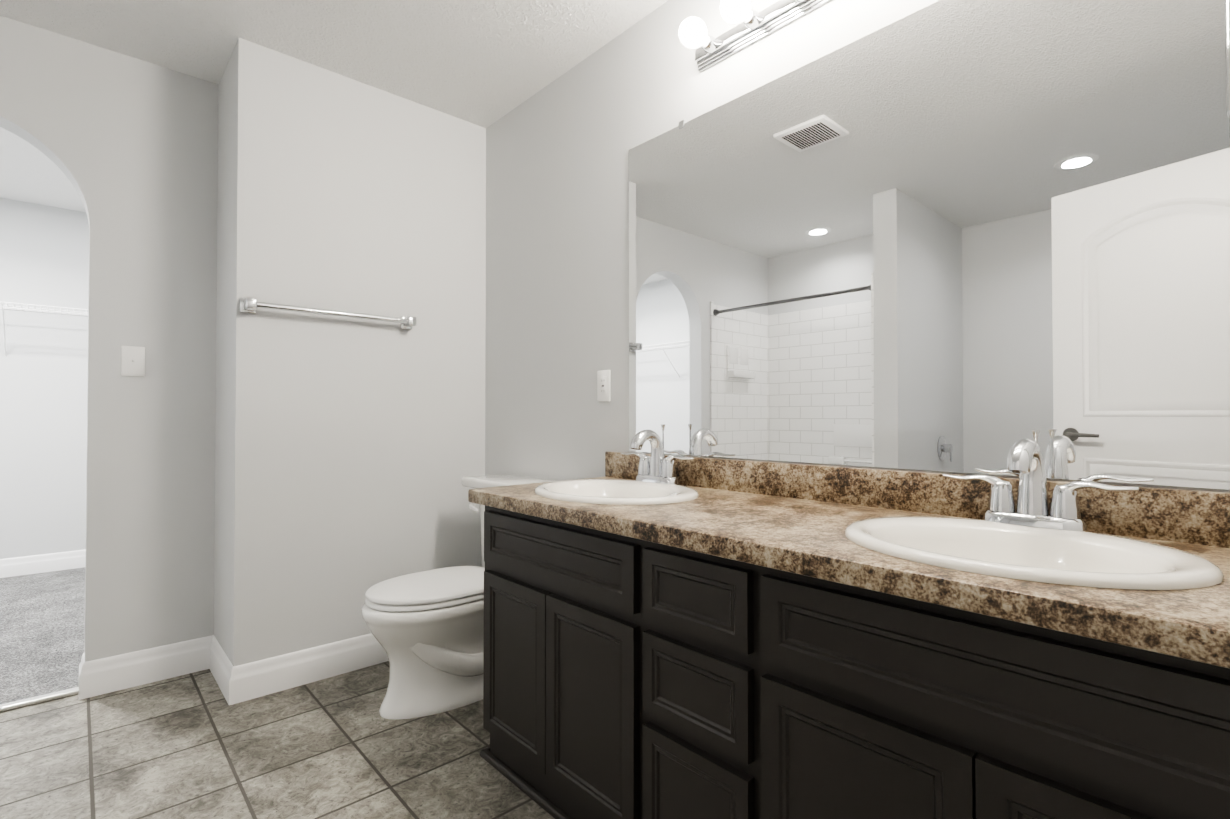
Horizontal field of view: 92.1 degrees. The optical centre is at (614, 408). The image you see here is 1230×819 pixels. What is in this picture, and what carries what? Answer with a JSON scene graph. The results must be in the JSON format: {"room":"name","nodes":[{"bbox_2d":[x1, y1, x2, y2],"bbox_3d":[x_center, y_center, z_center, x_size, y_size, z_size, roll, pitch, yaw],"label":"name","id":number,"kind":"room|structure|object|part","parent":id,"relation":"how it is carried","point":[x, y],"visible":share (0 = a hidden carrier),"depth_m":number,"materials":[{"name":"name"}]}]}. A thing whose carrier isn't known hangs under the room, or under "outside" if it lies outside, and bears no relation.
{"room":"bathroom","nodes":[
{"label":"bathroom","id":0,"kind":"room"},
{"bbox_2d":[0,567,85,704],"bbox_3d":[-3.247,1.123,2.830,2.340,0.112,2.540,1,-1,-42],"label":"floor carpet","id":1,"kind":"object","parent":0,"point":[42,633],"depth_m":2.82,"materials":[{"name":"grey carpet"}]},
{"bbox_2d":[0,198,88,558],"bbox_3d":[-4.061,-0.129,3.742,2.340,2.440,0.120,1,-1,-42],"label":"wall","id":2,"kind":"structure","parent":0,"point":[44,254],"depth_m":3.92,"materials":[{"name":"grey paint"}]},
{"bbox_2d":[0,549,85,577],"bbox_3d":[-4.015,1.025,3.677,2.040,0.130,0.016,1,-1,-42],"label":"baseboard","id":3,"kind":"structure","parent":2,"relation":"attached to","point":[27,565],"depth_m":3.89,"materials":[{"name":"white wood"}]},
{"bbox_2d":[0,302,87,355],"bbox_3d":[-3.804,-0.490,3.691,1.788,0.305,0.305,1,-1,-42],"label":"closet shelf","id":4,"kind":"object","parent":2,"relation":"attached to","point":[40,310],"visible":0.46,"depth_m":3.75,"materials":[{"name":"white metal"}]},
{"bbox_2d":[0,15,217,661],"bbox_3d":[-2.640,-0.156,1.682,2.510,2.440,0.120,1,-1,-42],"label":"wall","id":5,"kind":"structure","parent":0,"point":[127,145],"depth_m":2.32,"materials":[{"name":"grey paint"}]},
{"bbox_2d":[121,346,144,375],"bbox_3d":[-1.865,-0.183,2.294,0.072,0.116,0.016,1,-1,-42],"label":"switch plate","id":6,"kind":"object","parent":5,"relation":"attached to","point":[132,360],"visible":1,"depth_m":2.29,"materials":[{"name":"white plastic"}]},
{"bbox_2d":[79,637,202,699],"bbox_3d":[-1.837,1.008,2.325,0.396,0.130,0.046,1,-1,-42],"label":"baseboard","id":7,"kind":"structure","parent":5,"relation":"attached to","point":[101,676],"depth_m":2.29,"materials":[{"name":"white wood"}]},
{"bbox_2d":[203,635,231,685],"bbox_3d":[-1.536,1.007,2.306,0.016,0.130,0.420,1,-1,-42],"label":"baseboard","id":8,"kind":"structure","parent":5,"relation":"attached to","point":[213,653],"depth_m":2.40,"materials":[{"name":"white wood"}]},
{"bbox_2d":[0,661,554,818],"bbox_3d":[-1.125,1.104,0.854,3.660,0.100,3.240,1,-1,-42],"label":"floor","id":9,"kind":"structure","parent":0,"point":[194,745],"depth_m":1.80,"materials":[{"name":"tile"}]},
{"bbox_2d":[0,687,78,711],"bbox_3d":[-2.277,1.061,2.003,0.720,0.016,0.040,1,-1,-42],"label":"threshold strip","id":10,"kind":"object","parent":9,"relation":"on","point":[37,699],"depth_m":2.15,"materials":[{"name":"silver metal"}]},
{"bbox_2d":[219,633,388,704],"bbox_3d":[-1.008,1.010,2.491,1.046,0.130,0.016,1,-1,-42],"label":"baseboard","id":11,"kind":"structure","parent":9,"relation":"on","point":[242,682],"depth_m":2.29,"materials":[{"name":"white wood"}]},
{"bbox_2d":[361,474,555,719],"bbox_3d":[-0.593,0.681,2.262,0.714,0.782,0.504,1,-1,-42],"label":"toilet","id":12,"kind":"object","parent":9,"relation":"on","point":[426,628],"visible":0.58,"depth_m":2.07,"materials":[{"name":"white ceramic"}]},
{"bbox_3d":[-0.658,0.665,2.204,0.511,0.043,0.376,1,-1,-42],"label":"seat","id":13,"kind":"part","parent":12,"relation":"part of","materials":[{"name":"white plastic"}]},
{"bbox_3d":[-0.582,0.410,2.457,0.028,0.028,0.089,1,-1,-42],"label":"lever","id":14,"kind":"part","parent":12,"relation":"part of","materials":[{"name":"white plastic"}]},
{"bbox_3d":[-0.411,0.490,2.430,0.222,0.397,0.504,1,-1,-42],"label":"tank","id":15,"kind":"part","parent":12,"relation":"part of","materials":[{"name":"white ceramic"}]},
{"bbox_2d":[480,508,1229,818],"bbox_3d":[0.360,0.670,1.359,0.547,0.780,1.733,1,-1,-42],"label":"bathroom vanity","id":16,"kind":"object","parent":9,"relation":"on","point":[686,638],"depth_m":1.02,"materials":[{"name":"black wood"}]},
{"bbox_2d":[468,486,1229,675],"bbox_3d":[0.348,0.260,1.356,0.576,0.040,1.734,1,-1,-42],"label":"countertop","id":17,"kind":"structure","parent":16,"relation":"on","point":[754,529],"depth_m":0.91,"materials":[{"name":"brown stone"}]},
{"bbox_2d":[500,472,735,511],"bbox_3d":[-0.002,0.306,1.717,0.430,0.152,0.516,1,-1,-42],"label":"sink","id":18,"kind":"object","parent":17,"relation":"in","point":[610,491],"depth_m":1.78,"materials":[{"name":"white ceramic"}]},
{"bbox_2d":[616,424,699,483],"bbox_3d":[0.105,0.141,1.850,0.146,0.181,0.311,1,-1,-42],"label":"faucet","id":19,"kind":"object","parent":17,"relation":"on","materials":[{"name":"silver metal"}]},
{"bbox_2d":[792,504,1229,615],"bbox_3d":[0.655,0.296,0.995,0.430,0.152,0.516,1,-1,-42],"label":"sink","id":20,"kind":"object","parent":17,"relation":"in","point":[1193,572],"depth_m":1.00,"materials":[{"name":"white ceramic"}]},
{"bbox_2d":[940,429,1143,527],"bbox_3d":[0.775,0.131,1.114,0.146,0.181,0.311,1,-1,-42],"label":"faucet","id":21,"kind":"object","parent":17,"relation":"on","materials":[{"name":"silver metal"}]},
{"bbox_2d":[0,0,667,211],"bbox_3d":[-1.979,-1.424,1.826,3.660,0.100,5.780,1,-1,-42],"label":"ceiling","id":22,"kind":"structure","parent":0,"point":[485,63],"depth_m":2.20,"materials":[{"name":"white paint"}]},
{"bbox_2d":[214,38,485,666],"bbox_3d":[-1.190,-0.142,2.717,1.030,2.440,0.540,1,-1,-42],"label":"wall bump-out","id":23,"kind":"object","parent":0,"point":[349,454],"visible":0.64,"depth_m":2.42,"materials":[{"name":"grey paint"}]},
{"bbox_2d":[240,297,415,329],"bbox_3d":[-1.116,-0.377,2.371,0.652,0.056,0.074,1,-1,-42],"label":"towel rail","id":24,"kind":"object","parent":23,"relation":"attached to","point":[250,305],"visible":1,"depth_m":2.31,"materials":[{"name":"silver metal"}]},
{"bbox_2d":[485,0,1229,492],"bbox_3d":[0.164,-0.150,2.083,0.120,2.440,3.300,1,-1,-42],"label":"wall","id":25,"kind":"structure","parent":0,"point":[557,252],"depth_m":2.31,"materials":[{"name":"grey paint"}]},
{"bbox_2d":[597,370,609,401],"bbox_3d":[-0.043,-0.084,2.214,0.008,0.116,0.072,1,-1,-42],"label":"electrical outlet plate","id":26,"kind":"object","parent":25,"relation":"attached to","point":[603,385],"visible":1,"depth_m":2.21,"materials":[{"name":"white plastic"}]},
{"bbox_2d":[678,0,830,71],"bbox_3d":[0.516,-1.110,1.493,0.168,0.082,0.915,1,-1,-42],"label":"sconce","id":27,"kind":"object","parent":25,"relation":"attached to","point":[753,26],"visible":1,"depth_m":1.71,"materials":[{"name":"silver metal"}]},
{"bbox_3d":[0.235,-1.107,1.753,0.103,0.082,0.082,1,-1,-42],"label":"bulb","id":28,"kind":"part","parent":27,"relation":"part of","materials":[{"name":"white glass"}]},
{"bbox_3d":[0.338,-1.108,1.640,0.103,0.082,0.082,1,-1,-42],"label":"bulb","id":29,"kind":"part","parent":27,"relation":"part of","materials":[{"name":"white glass"}]},
{"bbox_2d":[629,0,1229,489],"bbox_3d":[0.559,-0.399,1.556,0.008,1.090,1.511,1,-1,-42],"label":"mirror","id":30,"kind":"object","parent":25,"relation":"attached to","point":[971,236],"visible":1,"depth_m":1.32,"materials":[{"name":"clear glass"}]},
{"bbox_2d":[605,452,1229,539],"bbox_3d":[0.553,0.197,1.544,0.020,0.093,1.734,1,-1,-42],"label":"backsplash","id":31,"kind":"structure","parent":0,"relation":"attached to","point":[1173,512],"depth_m":1.39,"materials":[{"name":"brown stone"}]}
]}

